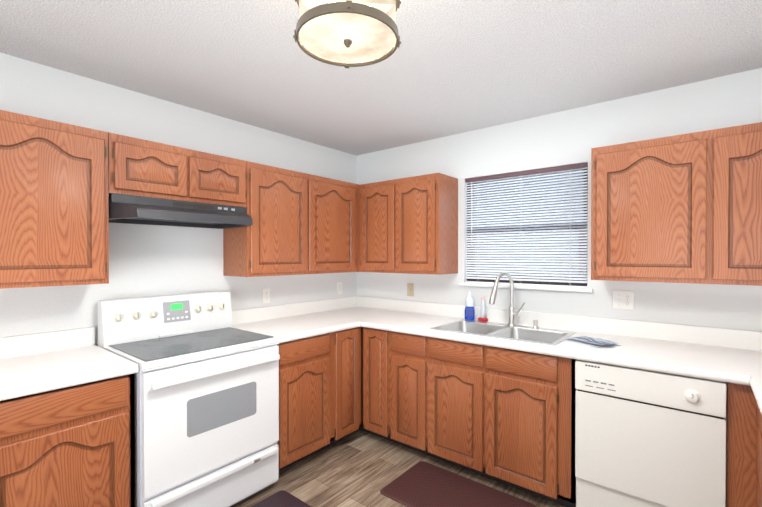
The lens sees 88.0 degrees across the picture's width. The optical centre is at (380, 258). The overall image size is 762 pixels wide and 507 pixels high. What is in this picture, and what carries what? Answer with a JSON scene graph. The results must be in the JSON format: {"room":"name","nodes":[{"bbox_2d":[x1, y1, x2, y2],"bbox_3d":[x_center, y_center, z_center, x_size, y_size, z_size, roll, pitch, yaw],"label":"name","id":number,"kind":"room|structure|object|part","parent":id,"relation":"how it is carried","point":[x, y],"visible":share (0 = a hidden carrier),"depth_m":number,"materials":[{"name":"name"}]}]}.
{"room":"kitchen","nodes":[
{"label":"kitchen","id":0,"kind":"room"},
{"bbox_2d":[0,53,356,345],"bbox_3d":[-1.740,0.194,2.166,0.120,2.400,4.840,0,1,39],"label":"wall","id":1,"kind":"structure","parent":0,"point":[150,260],"depth_m":2.46,"materials":[{"name":"white paint"}]},
{"bbox_2d":[0,110,108,288],"bbox_3d":[-1.818,-0.257,1.713,0.322,0.772,1.004,0,1,39],"label":"upper cabinet","id":2,"kind":"object","parent":1,"relation":"attached to","point":[54,217],"visible":1,"depth_m":1.83,"materials":[{"name":"brown wood"}]},
{"bbox_2d":[108,132,246,206],"bbox_3d":[-1.251,-0.494,2.408,0.322,0.308,0.785,0,1,39],"label":"upper cabinet","id":3,"kind":"object","parent":1,"relation":"attached to","point":[142,167],"visible":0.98,"depth_m":2.25,"materials":[{"name":"brown wood"}]},
{"bbox_2d":[108,193,252,228],"bbox_3d":[-1.190,-0.272,2.358,0.482,0.128,0.769,0,1,39],"label":"range hood","id":4,"kind":"object","parent":3,"relation":"attached to","point":[129,209],"visible":1,"depth_m":2.24,"materials":[{"name":"metal"}]},
{"bbox_2d":[262,288,269,302],"bbox_3d":[-0.900,0.290,3.097,0.009,0.115,0.070,0,1,39],"label":"outlet","id":5,"kind":"object","parent":1,"relation":"attached to","point":[265,295],"visible":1,"depth_m":3.09,"materials":[{"name":"grey plastic"}]},
{"bbox_2d":[223,161,310,276],"bbox_3d":[-0.840,-0.266,2.916,0.322,0.772,0.516,0,1,39],"label":"upper cabinet","id":6,"kind":"object","parent":1,"relation":"attached to","point":[304,223],"depth_m":2.78,"materials":[{"name":"brown wood"}]},
{"bbox_2d":[232,296,355,323],"bbox_3d":[-0.677,0.425,3.362,0.018,0.100,1.403,0,1,39],"label":"backsplash","id":7,"kind":"structure","parent":1,"relation":"attached to","point":[242,316],"depth_m":3.25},
{"bbox_2d":[311,175,358,273],"bbox_3d":[-0.510,-0.269,3.322,0.322,0.772,0.530,0,1,39],"label":"upper cabinet","id":8,"kind":"object","parent":1,"relation":"attached to","point":[334,203],"depth_m":3.23,"materials":[{"name":"brown wood"}]},
{"bbox_2d":[337,282,341,294],"bbox_3d":[-0.390,0.279,3.724,0.009,0.115,0.070,0,1,39],"label":"outlet","id":9,"kind":"object","parent":1,"relation":"attached to","point":[339,287],"visible":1,"depth_m":3.72,"materials":[{"name":"grey plastic"}]},
{"bbox_2d":[0,0,761,155],"bbox_3d":[-0.358,-1.023,1.034,3.680,0.050,4.840,0,1,39],"label":"ceiling","id":10,"kind":"structure","parent":0,"point":[448,67],"depth_m":1.97,"materials":[{"name":"white paint"}]},
{"bbox_2d":[293,0,400,67],"bbox_3d":[-0.114,-0.862,1.352,0.348,0.274,0.348,0,1,39],"label":"ceiling light fixture","id":11,"kind":"object","parent":10,"relation":"attached to","point":[348,6],"depth_m":1.30,"materials":[{"name":"glass"}]},
{"bbox_3d":[-0.114,-0.811,1.353,0.328,0.133,0.328,0,1,39],"label":"glass ceiling light shade","id":12,"kind":"part","parent":11,"relation":"part of","materials":[{"name":"white glass"}]},
{"bbox_2d":[230,427,564,506],"bbox_3d":[-0.358,1.427,1.052,3.680,0.050,4.840,0,1,39],"label":"floor","id":13,"kind":"structure","parent":0,"point":[358,468],"depth_m":2.53,"materials":[{"name":"wood"}]},
{"bbox_2d":[0,327,137,506],"bbox_3d":[-1.688,0.893,1.626,0.644,1.010,1.019,0,1,39],"label":"base cabinet","id":14,"kind":"object","parent":13,"relation":"on","point":[67,437],"visible":0.92,"depth_m":1.68,"materials":[{"name":"brown wood"}]},
{"bbox_2d":[98,291,279,506],"bbox_3d":[-1.082,0.813,2.291,0.678,1.160,0.760,0,1,39],"label":"range","id":15,"kind":"object","parent":13,"relation":"on","point":[206,405],"visible":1,"depth_m":2.13,"materials":[{"name":"white metal"}]},
{"bbox_2d":[251,490,310,506],"bbox_3d":[-0.652,1.389,1.932,0.475,0.014,0.765,0,1,39],"label":"area rug","id":16,"kind":"object","parent":13,"relation":"on","point":[282,498],"visible":1,"depth_m":2.24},
{"bbox_2d":[277,332,335,470],"bbox_3d":[-0.731,0.956,2.817,0.627,0.867,0.477,0,1,39],"label":"base cabinet","id":17,"kind":"object","parent":13,"relation":"on","point":[307,364],"depth_m":2.62,"materials":[{"name":"brown wood"}]},
{"bbox_2d":[233,308,395,339],"bbox_3d":[-0.438,0.497,3.168,0.636,0.040,1.403,0,1,39],"label":"countertop","id":18,"kind":"structure","parent":17,"relation":"on","point":[284,327],"depth_m":2.96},
{"bbox_2d":[336,324,359,441],"bbox_3d":[-0.488,0.953,3.116,0.627,0.867,0.294,0,1,39],"label":"base cabinet","id":19,"kind":"object","parent":13,"relation":"on","point":[347,339],"depth_m":2.92,"materials":[{"name":"brown wood"}]},
{"bbox_2d":[360,328,387,439],"bbox_3d":[0.159,0.953,3.186,0.242,0.867,0.627,0,1,39],"label":"base cabinet","id":20,"kind":"object","parent":13,"relation":"on","point":[373,342],"depth_m":2.96,"materials":[{"name":"brown wood"}]},
{"bbox_2d":[388,332,427,454],"bbox_3d":[0.377,0.954,3.009,0.321,0.867,0.627,0,1,39],"label":"base cabinet","id":21,"kind":"object","parent":13,"relation":"on","point":[402,373],"depth_m":2.76,"materials":[{"name":"brown wood"}]},
{"bbox_2d":[428,331,483,475],"bbox_3d":[0.663,0.956,2.777,0.415,0.867,0.627,0,1,39],"label":"base cabinet","id":22,"kind":"object","parent":13,"relation":"on","point":[455,369],"depth_m":2.52,"materials":[{"name":"brown wood"}]},
{"bbox_2d":[380,461,535,506],"bbox_3d":[0.431,1.386,2.285,0.780,0.014,0.470,0,1,39],"label":"area rug","id":23,"kind":"object","parent":13,"relation":"on","point":[422,484],"visible":1,"depth_m":2.34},
{"bbox_2d":[484,339,587,506],"bbox_3d":[0.987,0.958,2.513,0.420,0.867,0.627,0,1,39],"label":"base cabinet","id":24,"kind":"object","parent":13,"relation":"on","point":[529,398],"depth_m":2.23,"materials":[{"name":"brown wood"}]},
{"bbox_2d":[360,312,761,387],"bbox_3d":[1.134,0.502,2.377,2.800,0.040,0.646,0,1,39],"label":"countertop","id":25,"kind":"structure","parent":24,"relation":"on","point":[704,361],"depth_m":2.10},
{"bbox_2d":[465,291,474,319],"bbox_3d":[0.690,0.366,3.079,0.072,0.222,0.061,0,1,39],"label":"dish soap bottle","id":26,"kind":"object","parent":25,"relation":"on","point":[469,310],"visible":0.96,"depth_m":3.06,"materials":[{"name":"plastic"}]},
{"bbox_2d":[478,297,487,321],"bbox_3d":[0.778,0.384,3.010,0.064,0.186,0.048,0,1,39],"label":"dish brush","id":27,"kind":"object","parent":25,"relation":"on","point":[483,318],"visible":0.96,"depth_m":3.00,"materials":[{"name":"plastic"}]},
{"bbox_2d":[430,319,576,345],"bbox_3d":[0.807,0.558,2.638,0.812,0.165,0.492,0,1,39],"label":"stainless steel sink","id":28,"kind":"object","parent":25,"relation":"in","point":[553,337],"visible":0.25,"depth_m":2.69,"materials":[{"name":"silver metal"}]},
{"bbox_2d":[532,320,538,328],"bbox_3d":[1.050,0.447,2.691,0.044,0.056,0.069,0,1,39],"label":"soap dispenser","id":29,"kind":"object","parent":28,"relation":"on","point":[535,324],"visible":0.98,"depth_m":2.69,"materials":[{"name":"silver metal"}]},
{"bbox_2d":[489,272,524,325],"bbox_3d":[0.875,0.284,2.716,0.178,0.382,0.254,0,1,39],"label":"pull-down faucet","id":30,"kind":"object","parent":25,"relation":"on","point":[512,314],"visible":1,"depth_m":2.77,"materials":[{"name":"silver metal"}]},
{"bbox_2d":[565,336,620,347],"bbox_3d":[1.218,0.467,2.271,0.181,0.028,0.266,0,0,-23],"label":"dish towel","id":31,"kind":"object","parent":25,"relation":"on","point":[597,342],"visible":1,"depth_m":2.22,"materials":[{"name":"fabric"}]},
{"bbox_2d":[575,360,726,506],"bbox_3d":[1.438,0.963,2.114,0.598,0.862,0.657,0,1,39],"label":"dishwasher","id":32,"kind":"object","parent":13,"relation":"on","point":[645,438],"visible":0.96,"depth_m":1.87,"materials":[{"name":"white metal"}]},
{"bbox_2d":[752,388,761,506],"bbox_3d":[1.640,0.967,1.264,0.607,0.867,0.415,0,1,39],"label":"base cabinet","id":33,"kind":"object","parent":13,"relation":"on","point":[756,410],"depth_m":1.59,"materials":[{"name":"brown wood"}]},
{"bbox_2d":[752,376,761,407],"bbox_3d":[1.219,0.515,0.751,0.616,0.040,1.772,0,1,39],"label":"countertop","id":34,"kind":"structure","parent":33,"relation":"on","point":[756,380],"depth_m":1.52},
{"bbox_2d":[357,68,761,506],"bbox_3d":[1.177,0.189,2.837,3.560,2.400,0.120,0,1,39],"label":"wall","id":35,"kind":"structure","parent":0,"point":[568,137],"depth_m":2.61,"materials":[{"name":"white paint"}]},
{"bbox_2d":[359,179,394,272],"bbox_3d":[0.052,-0.267,3.461,0.412,0.767,0.322,0,1,39],"label":"upper cabinet","id":36,"kind":"object","parent":35,"relation":"attached to","point":[376,199],"depth_m":3.32,"materials":[{"name":"brown wood"}]},
{"bbox_2d":[407,283,413,296],"bbox_3d":[0.258,0.276,3.495,0.070,0.115,0.016,0,1,39],"label":"light switch","id":37,"kind":"object","parent":35,"relation":"attached to","point":[410,289],"visible":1,"depth_m":3.50,"materials":[{"name":"beige plastic"}]},
{"bbox_2d":[395,173,457,274],"bbox_3d":[0.368,-0.265,3.204,0.403,0.767,0.322,0,1,39],"label":"upper cabinet","id":38,"kind":"object","parent":35,"relation":"attached to","point":[426,206],"depth_m":3.07,"materials":[{"name":"brown wood"}]},
{"bbox_2d":[459,282,592,292],"bbox_3d":[1.021,0.206,2.896,0.965,0.023,0.075,0,1,39],"label":"window sill","id":39,"kind":"structure","parent":35,"relation":"attached to","point":[533,287],"depth_m":2.80,"materials":[{"name":"paint"}]},
{"bbox_2d":[467,167,587,285],"bbox_3d":[1.062,-0.224,2.943,0.895,0.835,0.055,0,1,39],"label":"window","id":40,"kind":"structure","parent":35,"relation":"in","point":[535,282],"depth_m":2.89,"materials":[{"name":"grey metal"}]},
{"bbox_2d":[465,163,587,287],"bbox_3d":[1.024,-0.221,2.897,0.887,0.837,0.042,0,1,39],"label":"window blinds","id":41,"kind":"object","parent":40,"relation":"attached to","point":[521,174],"visible":0.98,"depth_m":2.86,"materials":[{"name":"white plastic"}]},
{"bbox_2d":[356,296,761,351],"bbox_3d":[1.093,0.429,2.815,3.418,0.100,0.018,0,1,39],"label":"backsplash","id":42,"kind":"structure","parent":35,"relation":"attached to","point":[727,338],"depth_m":2.54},
{"bbox_2d":[613,290,633,309],"bbox_3d":[1.517,0.260,2.472,0.116,0.115,0.016,0,1,39],"label":"outlet","id":43,"kind":"object","parent":35,"relation":"attached to","point":[623,299],"visible":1,"depth_m":2.47,"materials":[{"name":"white plastic"}]},
{"bbox_2d":[591,129,714,283],"bbox_3d":[1.531,-0.261,2.258,0.535,0.772,0.322,0,1,39],"label":"upper cabinet","id":44,"kind":"object","parent":35,"relation":"attached to","point":[684,208],"depth_m":2.11,"materials":[{"name":"brown wood"}]},
{"bbox_2d":[715,122,761,285],"bbox_3d":[1.937,-0.258,1.927,0.513,0.772,0.322,0,1,39],"label":"upper cabinet","id":45,"kind":"object","parent":35,"relation":"attached to","point":[738,149],"depth_m":1.90,"materials":[{"name":"brown wood"}]},
{"label":"outside","id":46,"kind":"structure","parent":0,"visible":0},
{"bbox_2d":[474,172,582,274],"bbox_3d":[1.366,-0.227,3.318,2.095,2.035,0.010,0,1,39],"label":"sky","id":47,"kind":"structure","parent":46,"point":[529,219],"depth_m":3.38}
]}

